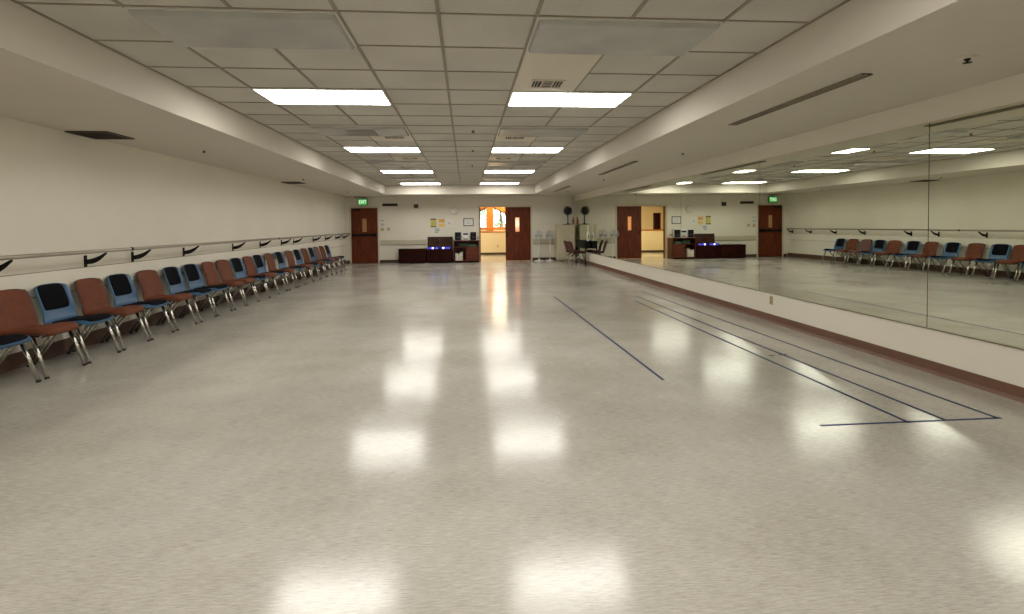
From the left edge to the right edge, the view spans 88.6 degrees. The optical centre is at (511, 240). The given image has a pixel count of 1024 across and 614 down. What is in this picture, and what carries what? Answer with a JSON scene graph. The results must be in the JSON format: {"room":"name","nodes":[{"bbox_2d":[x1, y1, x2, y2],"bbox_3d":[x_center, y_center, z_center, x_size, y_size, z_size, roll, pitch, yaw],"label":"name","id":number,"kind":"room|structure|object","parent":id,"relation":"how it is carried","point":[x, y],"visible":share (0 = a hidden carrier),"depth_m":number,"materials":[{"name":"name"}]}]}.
{"room":"exercise studio","nodes":[
{"label":"exercise studio","id":0,"kind":"room"},
{"bbox_2d":[0,116,345,356],"bbox_3d":[-5.162,-0.247,7.673,0.120,2.858,23.200,-1,2,-5],"label":"wall","id":1,"kind":"structure","parent":0,"point":[60,191],"depth_m":6.85,"materials":[{"name":"paint"}]},
{"bbox_2d":[0,260,12,271],"bbox_3d":[-4.728,0.263,4.833,0.235,0.169,0.044,-1,2,-5],"label":"bracket","id":2,"kind":"object","parent":1,"relation":"attached to","point":[3,266],"visible":1,"depth_m":4.83,"materials":[{"name":"black metal"}]},
{"bbox_2d":[84,253,106,266],"bbox_3d":[-4.840,0.226,6.107,0.235,0.169,0.044,-1,2,-5],"label":"bracket","id":3,"kind":"object","parent":1,"relation":"attached to","point":[96,259],"visible":1,"depth_m":6.09,"materials":[{"name":"black metal"}]},
{"bbox_2d":[131,249,150,261],"bbox_3d":[-4.916,0.201,6.966,0.235,0.169,0.044,-1,2,-5],"label":"bracket","id":4,"kind":"object","parent":1,"relation":"attached to","point":[141,255],"visible":1,"depth_m":6.96,"materials":[{"name":"black metal"}]},
{"bbox_2d":[0,238,345,297],"bbox_3d":[-5.089,0.387,7.735,0.021,0.257,23.075,-1,2,-5],"label":"board","id":5,"kind":"object","parent":1,"relation":"attached to","point":[27,281],"visible":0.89,"depth_m":6.93,"materials":[{"name":"paint"}]},
{"bbox_2d":[0,259,345,373],"bbox_3d":[-5.082,1.102,7.759,0.020,0.155,23.080,-1,2,-5],"label":"baseboard","id":6,"kind":"structure","parent":1,"relation":"attached to","point":[17,360],"depth_m":6.29,"materials":[{"name":"rubber"}]},
{"bbox_2d":[183,246,198,255],"bbox_3d":[-5.027,0.165,8.229,0.235,0.169,0.044,-1,2,-5],"label":"bracket","id":7,"kind":"object","parent":1,"relation":"attached to","point":[195,248],"visible":1,"depth_m":8.22,"materials":[{"name":"black metal"}]},
{"bbox_2d":[232,242,245,250],"bbox_3d":[-5.180,0.115,9.961,0.235,0.169,0.044,-1,2,-5],"label":"bracket","id":8,"kind":"object","parent":1,"relation":"attached to","point":[242,244],"visible":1,"depth_m":9.95,"materials":[{"name":"black metal"}]},
{"bbox_2d":[259,240,270,247],"bbox_3d":[-5.297,0.076,11.286,0.235,0.169,0.044,-1,2,-5],"label":"bracket","id":9,"kind":"object","parent":1,"relation":"attached to","point":[268,242],"visible":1,"depth_m":11.28,"materials":[{"name":"black metal"}]},
{"bbox_2d":[0,233,349,259],"bbox_3d":[-4.873,0.075,7.657,0.046,0.047,22.700,-1,2,-5],"label":"ballet barre","id":10,"kind":"object","parent":9,"relation":"attached to","point":[36,255],"visible":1,"depth_m":6.49,"materials":[{"name":"wood"}]},
{"bbox_2d":[0,0,389,196],"bbox_3d":[-4.286,-1.480,7.764,1.673,0.416,23.100,-1,2,-5],"label":"soffit","id":11,"kind":"structure","parent":0,"point":[53,76],"depth_m":4.98,"materials":[{"name":"paint"}]},
{"bbox_2d":[65,131,134,139],"bbox_3d":[-4.724,-1.208,6.036,0.445,0.016,0.480,-1,2,-5],"label":"grille","id":12,"kind":"object","parent":11,"relation":"attached to","point":[89,134],"visible":1,"depth_m":6.01,"materials":[{"name":"brown metal"}]},
{"bbox_2d":[281,182,305,183],"bbox_3d":[-5.318,-1.403,12.767,0.445,0.016,0.480,-1,2,-5],"label":"grille","id":13,"kind":"object","parent":11,"relation":"attached to","point":[281,182],"visible":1,"depth_m":12.77,"materials":[{"name":"brown metal"}]},
{"bbox_2d":[358,197,367,204],"bbox_3d":[-5.517,-1.443,19.173,0.470,0.320,0.087,-1,2,-5],"label":"exit sign","id":14,"kind":"object","parent":11,"relation":"hanging from","point":[362,201],"visible":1,"depth_m":19.14,"materials":[{"name":"green"}]},
{"bbox_2d":[10,0,849,184],"bbox_3d":[-0.866,-1.673,7.895,5.268,0.108,20.790,-1,2,-5],"label":"ceiling","id":15,"kind":"structure","parent":0,"point":[447,70],"depth_m":4.58,"materials":[{"name":"tile"}]},
{"bbox_2d":[124,6,356,49],"bbox_3d":[-1.817,-1.467,3.672,1.300,0.048,0.646,-1,2,-5],"label":"ceiling light","id":16,"kind":"object","parent":15,"relation":"attached to","point":[186,27],"visible":1,"depth_m":3.56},
{"bbox_2d":[251,88,391,104],"bbox_3d":[-1.989,-1.537,5.625,1.300,0.020,0.646,-1,2,-5],"label":"recessed light","id":17,"kind":"object","parent":15,"relation":"in","point":[275,95],"visible":1,"depth_m":5.55,"materials":[{"name":"white"}]},
{"bbox_2d":[309,125,409,135],"bbox_3d":[-2.161,-1.577,7.579,1.300,0.054,0.646,-1,2,-5],"label":"ceiling light","id":18,"kind":"object","parent":15,"relation":"attached to","point":[325,130],"visible":1,"depth_m":7.41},
{"bbox_2d":[343,147,420,151],"bbox_3d":[-2.334,-1.650,9.532,1.300,0.020,0.646,-1,2,-5],"label":"recessed light","id":19,"kind":"object","parent":15,"relation":"in","point":[350,149],"visible":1,"depth_m":9.45,"materials":[{"name":"white"}]},
{"bbox_2d":[370,135,413,140],"bbox_3d":[-1.893,-1.616,8.259,0.638,0.022,0.638,-1,2,-5],"label":"ceiling vent","id":20,"kind":"object","parent":15,"relation":"in","point":[375,138],"visible":0.7,"depth_m":8.31,"materials":[{"name":"white metal"}]},
{"bbox_2d":[364,160,427,165],"bbox_3d":[-2.506,-1.692,11.486,1.300,0.048,0.646,-1,2,-5],"label":"ceiling light","id":21,"kind":"object","parent":15,"relation":"attached to","point":[370,162],"visible":1,"depth_m":11.32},
{"bbox_2d":[379,170,433,172],"bbox_3d":[-2.678,-1.763,13.440,1.300,0.020,0.646,-1,2,-5],"label":"recessed light","id":22,"kind":"object","parent":15,"relation":"in","point":[383,171],"visible":0.95,"depth_m":13.31,"materials":[{"name":"white"}]},
{"bbox_2d":[382,171,432,172],"bbox_3d":[-2.678,-1.762,13.440,1.280,0.018,0.626,-1,2,-5],"label":"diffuser","id":23,"kind":"object","parent":22,"relation":"attached to","point":[382,171],"depth_m":13.42,"materials":[{"name":"white"}]},
{"bbox_2d":[392,156,425,160],"bbox_3d":[-2.123,-1.692,10.863,0.638,0.022,0.638,-1,2,-5],"label":"ceiling vent","id":24,"kind":"object","parent":15,"relation":"in","point":[397,158],"visible":1,"depth_m":10.81,"materials":[{"name":"white metal"}]},
{"bbox_2d":[391,177,437,180],"bbox_3d":[-2.850,-1.806,15.394,1.300,0.048,0.646,-1,2,-5],"label":"ceiling light","id":25,"kind":"object","parent":15,"relation":"attached to","point":[393,178],"visible":0.94,"depth_m":15.14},
{"bbox_2d":[400,183,440,184],"bbox_3d":[-3.023,-1.876,17.347,1.300,0.020,0.646,-1,2,-5],"label":"recessed light","id":26,"kind":"object","parent":15,"relation":"in","point":[400,183],"visible":1,"depth_m":17.36,"materials":[{"name":"white"}]},
{"bbox_2d":[480,182,519,184],"bbox_3d":[-0.417,-1.909,17.576,1.300,0.020,0.646,-1,2,-5],"label":"recessed light","id":27,"kind":"object","parent":15,"relation":"in","point":[503,182],"visible":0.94,"depth_m":17.44,"materials":[{"name":"white"}]},
{"bbox_2d":[481,183,517,184],"bbox_3d":[-0.417,-1.908,17.576,1.280,0.018,0.626,-1,2,-5],"label":"diffuser","id":28,"kind":"object","parent":27,"relation":"attached to","point":[481,183],"depth_m":17.47,"materials":[{"name":"white"}]},
{"bbox_2d":[488,157,519,160],"bbox_3d":[-0.169,-1.717,11.035,0.638,0.022,0.638,-1,2,-5],"label":"ceiling vent","id":29,"kind":"object","parent":15,"relation":"in","point":[490,158],"visible":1,"depth_m":11.02,"materials":[{"name":"white metal"}]},
{"bbox_2d":[482,177,526,179],"bbox_3d":[-0.245,-1.839,15.622,1.300,0.048,0.646,-1,2,-5],"label":"ceiling light","id":30,"kind":"object","parent":15,"relation":"attached to","point":[483,178],"visible":0.91,"depth_m":15.35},
{"bbox_2d":[484,170,534,172],"bbox_3d":[-0.072,-1.796,13.668,1.300,0.020,0.646,-1,2,-5],"label":"recessed light","id":31,"kind":"object","parent":15,"relation":"in","point":[485,171],"visible":0.95,"depth_m":13.57,"materials":[{"name":"white"}]},
{"bbox_2d":[495,135,535,140],"bbox_3d":[0.061,-1.641,8.430,0.638,0.022,0.638,-1,2,-5],"label":"ceiling vent","id":32,"kind":"object","parent":15,"relation":"in","point":[497,137],"visible":0.68,"depth_m":8.48,"materials":[{"name":"white metal"}]},
{"bbox_2d":[487,160,546,165],"bbox_3d":[0.100,-1.726,11.715,1.300,0.048,0.646,-1,2,-5],"label":"ceiling light","id":33,"kind":"object","parent":15,"relation":"attached to","point":[520,162],"visible":1,"depth_m":11.55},
{"bbox_2d":[491,147,563,152],"bbox_3d":[0.272,-1.683,9.761,1.300,0.020,0.646,-1,2,-5],"label":"recessed light","id":34,"kind":"object","parent":15,"relation":"in","point":[494,149],"visible":1,"depth_m":9.67,"materials":[{"name":"white"}]},
{"bbox_2d":[497,126,589,136],"bbox_3d":[0.444,-1.613,7.808,1.300,0.048,0.646,-1,2,-5],"label":"ceiling light","id":35,"kind":"object","parent":15,"relation":"attached to","point":[504,131],"visible":1,"depth_m":7.65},
{"bbox_2d":[512,50,601,91],"bbox_3d":[0.377,-1.538,4.848,0.638,0.022,1.292,-1,2,-5],"label":"ceiling vent","id":36,"kind":"object","parent":15,"relation":"in","point":[537,72],"visible":0.98,"depth_m":4.78,"materials":[{"name":"white metal"}]},
{"bbox_2d":[507,91,632,106],"bbox_3d":[0.616,-1.571,5.854,1.300,0.020,0.646,-1,2,-5],"label":"recessed light","id":37,"kind":"object","parent":15,"relation":"in","point":[517,98],"visible":1,"depth_m":5.78,"materials":[{"name":"white"}]},
{"bbox_2d":[526,17,722,55],"bbox_3d":[0.789,-1.500,3.901,1.300,0.048,0.646,-1,2,-5],"label":"ceiling light","id":38,"kind":"object","parent":15,"relation":"attached to","point":[550,35],"visible":1,"depth_m":3.78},
{"bbox_2d":[344,196,573,260],"bbox_3d":[-1.881,-0.638,19.671,8.826,2.858,0.140,-1,2,-5],"label":"wall","id":39,"kind":"structure","parent":0,"point":[404,221],"depth_m":19.53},
{"bbox_2d":[349,206,379,263],"bbox_3d":[-5.420,-0.205,19.328,1.071,2.085,0.247,-1,2,-5],"label":"door","id":40,"kind":"structure","parent":39,"relation":"in","point":[363,221],"depth_m":19.31,"materials":[{"name":"paint"}]},
{"bbox_2d":[382,203,397,205],"bbox_3d":[-4.496,-1.313,19.343,0.560,0.100,0.014,-1,2,-5],"label":"air vent","id":41,"kind":"object","parent":39,"relation":"in","point":[388,204],"visible":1,"depth_m":19.34,"materials":[{"name":"brown metal"}]},
{"bbox_2d":[380,240,425,244],"bbox_3d":[-4.013,0.073,19.422,1.680,0.185,0.022,-1,2,-5],"label":"board","id":42,"kind":"object","parent":39,"relation":"attached to","point":[382,242],"visible":1,"depth_m":19.41,"materials":[{"name":"beige paint"}]},
{"bbox_2d":[380,259,453,262],"bbox_3d":[-3.067,0.753,19.526,3.626,0.110,0.020,-1,2,-5],"label":"baseboard","id":43,"kind":"structure","parent":39,"relation":"attached to","point":[381,261],"depth_m":19.40,"materials":[{"name":"rubber"}]},
{"bbox_2d":[430,219,435,226],"bbox_3d":[-2.921,-0.654,19.506,0.207,0.320,0.004,-1,2,-5],"label":"notice","id":44,"kind":"object","parent":39,"relation":"attached to","point":[433,221],"visible":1,"depth_m":19.50,"materials":[{"name":"yellow paper"}]},
{"bbox_2d":[439,219,444,226],"bbox_3d":[-2.611,-0.648,19.533,0.233,0.320,0.004,-1,2,-5],"label":"notice","id":45,"kind":"object","parent":39,"relation":"attached to","point":[441,221],"visible":1,"depth_m":19.53,"materials":[{"name":"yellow paper"}]},
{"bbox_2d":[450,207,457,214],"bbox_3d":[-2.151,-1.098,19.542,0.280,0.280,0.042,-1,2,-5],"label":"wall clock","id":46,"kind":"object","parent":39,"relation":"attached to","point":[454,210],"visible":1,"depth_m":19.53,"materials":[{"name":"white plastic"}]},
{"bbox_2d":[463,218,473,225],"bbox_3d":[-1.623,-0.685,19.610,0.380,0.290,0.022,-1,2,-5],"label":"picture frame","id":47,"kind":"object","parent":39,"relation":"attached to","point":[466,221],"visible":1,"depth_m":19.61,"materials":[{"name":"white paper"}]},
{"bbox_2d":[478,205,532,260],"bbox_3d":[-0.582,-0.272,19.897,2.658,2.085,0.806,0,2,13],"label":"door","id":48,"kind":"structure","parent":39,"relation":"in","point":[518,218],"depth_m":19.81,"materials":[{"name":"paint"}]},
{"bbox_2d":[533,239,553,243],"bbox_3d":[1.197,0.038,19.880,0.800,0.210,0.022,-1,2,-5],"label":"board","id":49,"kind":"object","parent":39,"relation":"attached to","point":[535,241],"visible":1,"depth_m":19.87,"materials":[{"name":"beige paint"}]},
{"bbox_2d":[533,257,555,260],"bbox_3d":[1.572,0.693,19.933,1.596,0.110,0.020,-1,2,-5],"label":"baseboard","id":50,"kind":"structure","parent":39,"relation":"attached to","point":[541,258],"depth_m":19.91,"materials":[{"name":"rubber"}]},
{"bbox_2d":[385,185,534,196],"bbox_3d":[-1.833,-1.837,18.882,5.168,0.416,1.370,-1,2,-5],"label":"soffit","id":51,"kind":"structure","parent":0,"point":[390,190],"depth_m":18.24,"materials":[{"name":"paint"}]},
{"bbox_2d":[480,229,504,230],"bbox_3d":[-2.290,-0.843,25.961,7.200,2.900,0.150,-1,2,-5],"label":"wall","id":52,"kind":"structure","parent":0,"point":[480,229],"depth_m":26.03,"materials":[{"name":"paint"}]},
{"bbox_2d":[480,207,504,230],"bbox_3d":[-0.423,-1.330,26.061,2.650,1.670,0.150,-1,2,-5],"label":"window","id":53,"kind":"structure","parent":52,"relation":"in","point":[491,218],"depth_m":25.98,"materials":[{"name":"clear glass"}]},
{"bbox_2d":[481,232,505,252],"bbox_3d":[-1.606,0.148,24.036,6.200,1.020,0.140,-1,2,-5],"label":"wall","id":54,"kind":"structure","parent":0,"point":[490,240],"depth_m":24.03,"materials":[{"name":"paint"}]},
{"bbox_2d":[481,252,505,254],"bbox_3d":[-1.595,0.610,23.974,6.200,0.100,0.012,-1,2,-5],"label":"baseboard","id":55,"kind":"structure","parent":54,"relation":"attached to","point":[495,253],"depth_m":24.04,"materials":[{"name":"rubber"}]},
{"bbox_2d":[0,255,1023,613],"bbox_3d":[-1.170,1.068,11.829,8.726,0.100,30.700,-1,2,-5],"label":"floor","id":56,"kind":"structure","parent":0,"point":[362,438],"depth_m":3.01,"materials":[{"name":"tile"}]},
{"bbox_2d":[0,334,41,382],"bbox_3d":[-4.476,0.876,4.421,0.581,0.792,0.499,-1,2,-4],"label":"shell chair","id":57,"kind":"object","parent":56,"relation":"on","point":[6,341],"visible":1,"depth_m":4.56,"materials":[{"name":"blue plastic"}]},
{"bbox_2d":[0,289,87,378],"bbox_3d":[-4.518,0.860,4.979,0.582,0.792,0.499,-1,2,-4],"label":"shell chair","id":58,"kind":"object","parent":56,"relation":"on","point":[18,315],"visible":0.95,"depth_m":4.96,"materials":[{"name":"brown plastic"}]},
{"bbox_2d":[34,283,121,364],"bbox_3d":[-4.567,0.844,5.507,0.581,0.792,0.499,-1,2,-5],"label":"shell chair","id":59,"kind":"object","parent":56,"relation":"on","point":[56,302],"visible":0.9,"depth_m":5.47,"materials":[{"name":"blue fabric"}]},
{"bbox_2d":[72,278,150,351],"bbox_3d":[-4.628,0.829,6.064,0.582,0.792,0.499,-1,2,-5],"label":"shell chair","id":60,"kind":"object","parent":56,"relation":"on","point":[92,293],"visible":0.95,"depth_m":6.00,"materials":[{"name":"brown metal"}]},
{"bbox_2d":[105,274,174,341],"bbox_3d":[-4.674,0.813,6.591,0.581,0.792,0.499,-1,2,-5],"label":"shell chair","id":61,"kind":"object","parent":56,"relation":"on","point":[122,287],"visible":0.89,"depth_m":6.56,"materials":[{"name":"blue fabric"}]},
{"bbox_2d":[135,270,197,331],"bbox_3d":[-4.725,0.796,7.169,0.582,0.792,0.499,-1,2,-4],"label":"shell chair","id":62,"kind":"object","parent":56,"relation":"on","point":[151,285],"visible":0.95,"depth_m":7.11,"materials":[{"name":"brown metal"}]},
{"bbox_2d":[161,266,216,323],"bbox_3d":[-4.767,0.780,7.747,0.581,0.792,0.499,-1,2,-6],"label":"shell chair","id":63,"kind":"object","parent":56,"relation":"on","point":[174,278],"visible":0.92,"depth_m":7.71,"materials":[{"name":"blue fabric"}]},
{"bbox_2d":[182,264,232,316],"bbox_3d":[-4.822,0.764,8.294,0.581,0.792,0.499,-1,2,-4],"label":"shell chair","id":64,"kind":"object","parent":56,"relation":"on","point":[192,272],"visible":0.85,"depth_m":8.27,"materials":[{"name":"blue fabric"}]},
{"bbox_2d":[200,261,246,310],"bbox_3d":[-4.856,0.748,8.833,0.582,0.792,0.499,-1,2,-7],"label":"shell chair","id":65,"kind":"object","parent":56,"relation":"on","point":[212,277],"visible":0.88,"depth_m":8.77,"materials":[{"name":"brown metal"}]},
{"bbox_2d":[216,259,258,305],"bbox_3d":[-4.897,0.734,9.341,0.582,0.792,0.499,-1,2,-5],"label":"shell chair","id":66,"kind":"object","parent":56,"relation":"on","point":[226,273],"visible":0.84,"depth_m":9.29,"materials":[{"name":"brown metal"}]},
{"bbox_2d":[230,258,270,301],"bbox_3d":[-4.927,0.719,9.850,0.581,0.792,0.499,-1,2,-3],"label":"shell chair","id":67,"kind":"object","parent":56,"relation":"on","point":[237,264],"visible":0.87,"depth_m":9.84,"materials":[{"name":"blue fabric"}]},
{"bbox_2d":[242,256,279,296],"bbox_3d":[-4.971,0.704,10.368,0.582,0.792,0.499,-1,2,-4],"label":"shell chair","id":68,"kind":"object","parent":56,"relation":"on","point":[248,261],"visible":0.85,"depth_m":10.34,"materials":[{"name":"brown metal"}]},
{"bbox_2d":[252,255,287,292],"bbox_3d":[-5.028,0.689,10.885,0.581,0.792,0.499,-1,2,-4],"label":"shell chair","id":69,"kind":"object","parent":56,"relation":"on","point":[259,262],"visible":0.83,"depth_m":10.92,"materials":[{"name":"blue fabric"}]},
{"bbox_2d":[263,253,296,290],"bbox_3d":[-5.070,0.672,11.473,0.582,0.792,0.499,-1,2,-6],"label":"shell chair","id":70,"kind":"object","parent":56,"relation":"on","point":[269,258],"visible":0.88,"depth_m":11.42,"materials":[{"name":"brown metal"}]},
{"bbox_2d":[274,252,305,287],"bbox_3d":[-5.121,0.654,12.091,0.581,0.792,0.499,-1,2,-5],"label":"shell chair","id":71,"kind":"object","parent":56,"relation":"on","point":[281,261],"visible":0.87,"depth_m":12.07,"materials":[{"name":"blue plastic"}]},
{"bbox_2d":[285,250,313,283],"bbox_3d":[-5.158,0.636,12.700,0.582,0.792,0.499,-1,2,-5],"label":"shell chair","id":72,"kind":"object","parent":56,"relation":"on","point":[289,255],"visible":0.85,"depth_m":12.64,"materials":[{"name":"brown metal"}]},
{"bbox_2d":[293,249,320,280],"bbox_3d":[-5.205,0.619,13.278,0.581,0.792,0.499,-1,2,-4],"label":"shell chair","id":73,"kind":"object","parent":56,"relation":"on","point":[299,260],"visible":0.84,"depth_m":13.29,"materials":[{"name":"blue plastic"}]},
{"bbox_2d":[301,248,326,278],"bbox_3d":[-5.271,0.600,13.934,0.582,0.792,0.499,-1,2,-4],"label":"shell chair","id":74,"kind":"object","parent":56,"relation":"on","point":[304,251],"visible":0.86,"depth_m":13.88,"materials":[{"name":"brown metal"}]},
{"bbox_2d":[308,247,332,276],"bbox_3d":[-5.304,0.585,14.473,0.581,0.792,0.499,-1,2,-5],"label":"shell chair","id":75,"kind":"object","parent":56,"relation":"on","point":[311,251],"visible":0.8,"depth_m":14.50,"materials":[{"name":"blue plastic"}]},
{"bbox_2d":[313,247,336,273],"bbox_3d":[-5.360,0.569,15.010,0.582,0.792,0.499,-1,2,-5],"label":"shell chair","id":76,"kind":"object","parent":56,"relation":"on","point":[316,250],"visible":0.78,"depth_m":14.99,"materials":[{"name":"brown plastic"}]},
{"bbox_2d":[319,246,341,272],"bbox_3d":[-5.407,0.553,15.578,0.582,0.792,0.499,-1,2,-4],"label":"shell chair","id":77,"kind":"object","parent":56,"relation":"on","point":[322,250],"visible":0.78,"depth_m":15.54,"materials":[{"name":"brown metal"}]},
{"bbox_2d":[324,245,345,270],"bbox_3d":[-5.447,0.536,16.136,0.581,0.792,0.499,-1,2,-6],"label":"shell chair","id":78,"kind":"object","parent":56,"relation":"on","point":[327,249],"visible":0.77,"depth_m":16.13,"materials":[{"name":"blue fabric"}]},
{"bbox_2d":[398,248,426,263],"bbox_3d":[-3.619,0.564,19.163,0.990,0.520,0.512,-1,2,-5],"label":"storage chest","id":79,"kind":"object","parent":56,"relation":"on","point":[419,255],"visible":1,"depth_m":18.92,"materials":[{"name":"brown wood"}]},
{"bbox_2d":[427,237,452,262],"bbox_3d":[-2.645,0.340,19.252,0.920,0.943,0.523,-1,2,-5],"label":"storage chest","id":80,"kind":"object","parent":56,"relation":"on","point":[439,255],"visible":1,"depth_m":19.03,"materials":[{"name":"brown wood"}]},
{"bbox_2d":[453,240,479,262],"bbox_3d":[-1.670,0.397,19.312,0.954,0.805,0.546,-1,2,-5],"label":"media cabinet","id":81,"kind":"object","parent":56,"relation":"on","point":[470,254],"visible":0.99,"depth_m":19.11,"materials":[{"name":"brown wood"}]},
{"bbox_2d":[454,232,460,240],"bbox_3d":[-1.981,-0.158,19.242,0.250,0.315,0.259,-1,2,-5],"label":"speaker","id":82,"kind":"object","parent":81,"relation":"on","point":[457,235],"visible":1,"depth_m":19.12},
{"bbox_2d":[462,232,468,240],"bbox_3d":[-1.704,-0.154,19.265,0.250,0.300,0.282,-1,2,-5],"label":"stereo unit","id":83,"kind":"object","parent":81,"relation":"on","point":[465,235],"visible":0.97,"depth_m":19.14,"materials":[{"name":"silver metal"}]},
{"bbox_2d":[470,232,476,239],"bbox_3d":[-1.427,-0.165,19.291,0.250,0.315,0.259,-1,2,-5],"label":"speaker","id":84,"kind":"object","parent":81,"relation":"on","point":[473,235],"visible":0.94,"depth_m":19.16},
{"bbox_2d":[534,230,543,260],"bbox_3d":[0.999,0.185,19.555,0.395,1.160,0.380,-1,2,-5],"label":"pedestal fan","id":85,"kind":"object","parent":56,"relation":"on","point":[538,235],"visible":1,"depth_m":19.46,"materials":[{"name":"white plastic"}]},
{"bbox_2d":[545,230,554,260],"bbox_3d":[1.407,0.180,19.590,0.395,1.160,0.380,-1,2,-5],"label":"pedestal fan","id":86,"kind":"object","parent":56,"relation":"on","point":[549,235],"visible":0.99,"depth_m":19.49,"materials":[{"name":"white plastic"}]},
{"bbox_2d":[555,225,574,260],"bbox_3d":[1.992,0.080,19.647,0.640,1.345,0.565,-1,2,-5],"label":"storage cabinet","id":87,"kind":"object","parent":56,"relation":"on","point":[562,232],"visible":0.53,"depth_m":19.39,"materials":[{"name":"beige metal"}]},
{"bbox_2d":[563,206,571,224],"bbox_3d":[2.067,-0.936,19.568,0.341,0.687,0.256,-1,2,-5],"label":"fan","id":88,"kind":"object","parent":87,"relation":"on","point":[567,210],"visible":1,"depth_m":19.48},
{"bbox_2d":[563,241,579,262],"bbox_3d":[2.100,0.392,18.394,0.582,0.792,0.499,-1,2,-11],"label":"shell chair","id":89,"kind":"object","parent":56,"relation":"on","point":[565,242],"visible":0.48,"depth_m":18.31,"materials":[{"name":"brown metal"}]},
{"bbox_2d":[566,241,586,264],"bbox_3d":[2.175,0.410,17.778,0.582,0.792,0.499,-1,2,-13],"label":"shell chair","id":90,"kind":"object","parent":56,"relation":"on","point":[571,248],"visible":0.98,"depth_m":17.61,"materials":[{"name":"plastic"}]},
{"bbox_2d":[575,240,590,264],"bbox_3d":[2.431,0.398,18.052,0.210,0.795,1.500,-1,2,-5],"label":"console table","id":91,"kind":"object","parent":56,"relation":"on","point":[584,244],"visible":1,"depth_m":17.50,"materials":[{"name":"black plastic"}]},
{"bbox_2d":[553,296,663,379],"bbox_3d":[1.052,1.132,7.226,0.026,0.001,5.380,-1,2,-6],"label":"tape","id":92,"kind":"object","parent":56,"relation":"on","point":[640,362],"visible":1,"depth_m":5.88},
{"bbox_2d":[636,301,910,422],"bbox_3d":[2.417,1.143,6.395,0.031,0.001,5.755,-1,2,-5],"label":"tape","id":93,"kind":"object","parent":56,"relation":"on","point":[636,301],"visible":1,"depth_m":4.67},
{"bbox_2d":[637,296,945,419],"bbox_3d":[2.639,1.131,6.723,0.026,0.001,6.340,-1,2,-6],"label":"tape","id":94,"kind":"object","parent":56,"relation":"on","point":[637,296],"visible":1,"depth_m":4.76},
{"bbox_2d":[642,291,997,417],"bbox_3d":[2.967,1.117,7.048,0.026,0.001,6.951,-1,2,-6],"label":"tape","id":95,"kind":"object","parent":56,"relation":"on","point":[642,291],"visible":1,"depth_m":4.81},
{"bbox_2d":[820,417,1002,425],"bbox_3d":[2.704,1.224,3.550,1.304,0.001,0.022,-1,2,-4],"label":"tape","id":96,"kind":"object","parent":56,"relation":"on","point":[993,417],"visible":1,"depth_m":3.55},
{"bbox_2d":[531,0,1023,195],"bbox_3d":[2.534,-1.568,8.363,1.685,0.416,23.100,-1,2,-5],"label":"soffit","id":97,"kind":"structure","parent":0,"point":[910,48],"depth_m":4.16,"materials":[{"name":"paint"}]},
{"bbox_2d":[598,161,638,174],"bbox_3d":[2.039,-1.405,10.303,0.092,0.014,2.440,-1,2,-5],"label":"diffuser","id":98,"kind":"object","parent":97,"relation":"attached to","point":[632,162],"visible":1,"depth_m":10.02,"materials":[{"name":"paint"}]},
{"bbox_2d":[728,73,872,125],"bbox_3d":[2.517,-1.247,4.826,0.092,0.014,1.960,-1,2,-5],"label":"diffuser","id":99,"kind":"object","parent":97,"relation":"attached to","point":[861,76],"visible":1,"depth_m":4.52,"materials":[{"name":"paint"}]},
{"bbox_2d":[956,54,978,63],"bbox_3d":[3.026,-1.199,3.490,0.120,0.041,0.118,-1,2,-5],"label":"sprinkler head","id":100,"kind":"object","parent":97,"relation":"attached to","point":[967,58],"visible":1,"depth_m":3.47},
{"bbox_2d":[574,73,1023,386],"bbox_3d":[3.450,-0.357,8.429,0.120,2.858,23.200,-1,2,-5],"label":"wall","id":101,"kind":"structure","parent":0,"point":[995,361],"depth_m":5.41,"materials":[{"name":"paint"}]},
{"bbox_2d":[575,199,584,250],"bbox_3d":[2.456,-0.544,18.951,0.014,1.842,1.653,-1,2,-5],"label":"wall mirror","id":102,"kind":"object","parent":101,"relation":"attached to","point":[579,204],"visible":0.83,"depth_m":18.92,"materials":[{"name":"mirror"}]},
{"bbox_2d":[585,194,605,256],"bbox_3d":[2.647,-0.481,16.780,0.014,1.842,2.693,-1,2,-5],"label":"wall mirror","id":103,"kind":"object","parent":101,"relation":"attached to","point":[595,207],"visible":0.83,"depth_m":16.56,"materials":[{"name":"mirror"}]},
{"bbox_2d":[606,188,635,262],"bbox_3d":[2.885,-0.404,14.092,0.014,1.842,2.693,-1,2,-5],"label":"wall mirror","id":104,"kind":"object","parent":101,"relation":"attached to","point":[620,205],"visible":1,"depth_m":13.89,"materials":[{"name":"mirror"}]},
{"bbox_2d":[635,177,680,272],"bbox_3d":[3.122,-0.326,11.403,0.014,1.842,2.694,-1,2,-5],"label":"wall mirror","id":105,"kind":"object","parent":101,"relation":"attached to","point":[658,205],"visible":1,"depth_m":11.16,"materials":[{"name":"mirror"}]},
{"bbox_2d":[681,160,759,290],"bbox_3d":[3.359,-0.248,8.714,0.014,1.842,2.693,-1,2,-5],"label":"wall mirror","id":106,"kind":"object","parent":101,"relation":"attached to","point":[720,208],"visible":1,"depth_m":8.40,"materials":[{"name":"mirror"}]},
{"bbox_2d":[577,258,1023,402],"bbox_3d":[3.391,1.016,8.503,0.020,0.110,23.080,-1,2,-5],"label":"baseboard","id":107,"kind":"structure","parent":101,"relation":"attached to","point":[1014,392],"depth_m":5.39,"materials":[{"name":"rubber"}]},
{"bbox_2d":[759,122,929,327],"bbox_3d":[3.596,-0.170,6.027,0.014,1.842,2.691,-1,2,-5],"label":"wall mirror","id":108,"kind":"object","parent":101,"relation":"attached to","point":[844,225],"visible":1,"depth_m":5.59,"materials":[{"name":"mirror"}]},
{"bbox_2d":[927,101,1023,349],"bbox_3d":[3.833,-0.093,3.340,0.014,1.842,2.691,-1,2,-5],"label":"wall mirror","id":109,"kind":"object","parent":101,"relation":"attached to","point":[976,238],"visible":1,"depth_m":4.22,"materials":[{"name":"mirror"}]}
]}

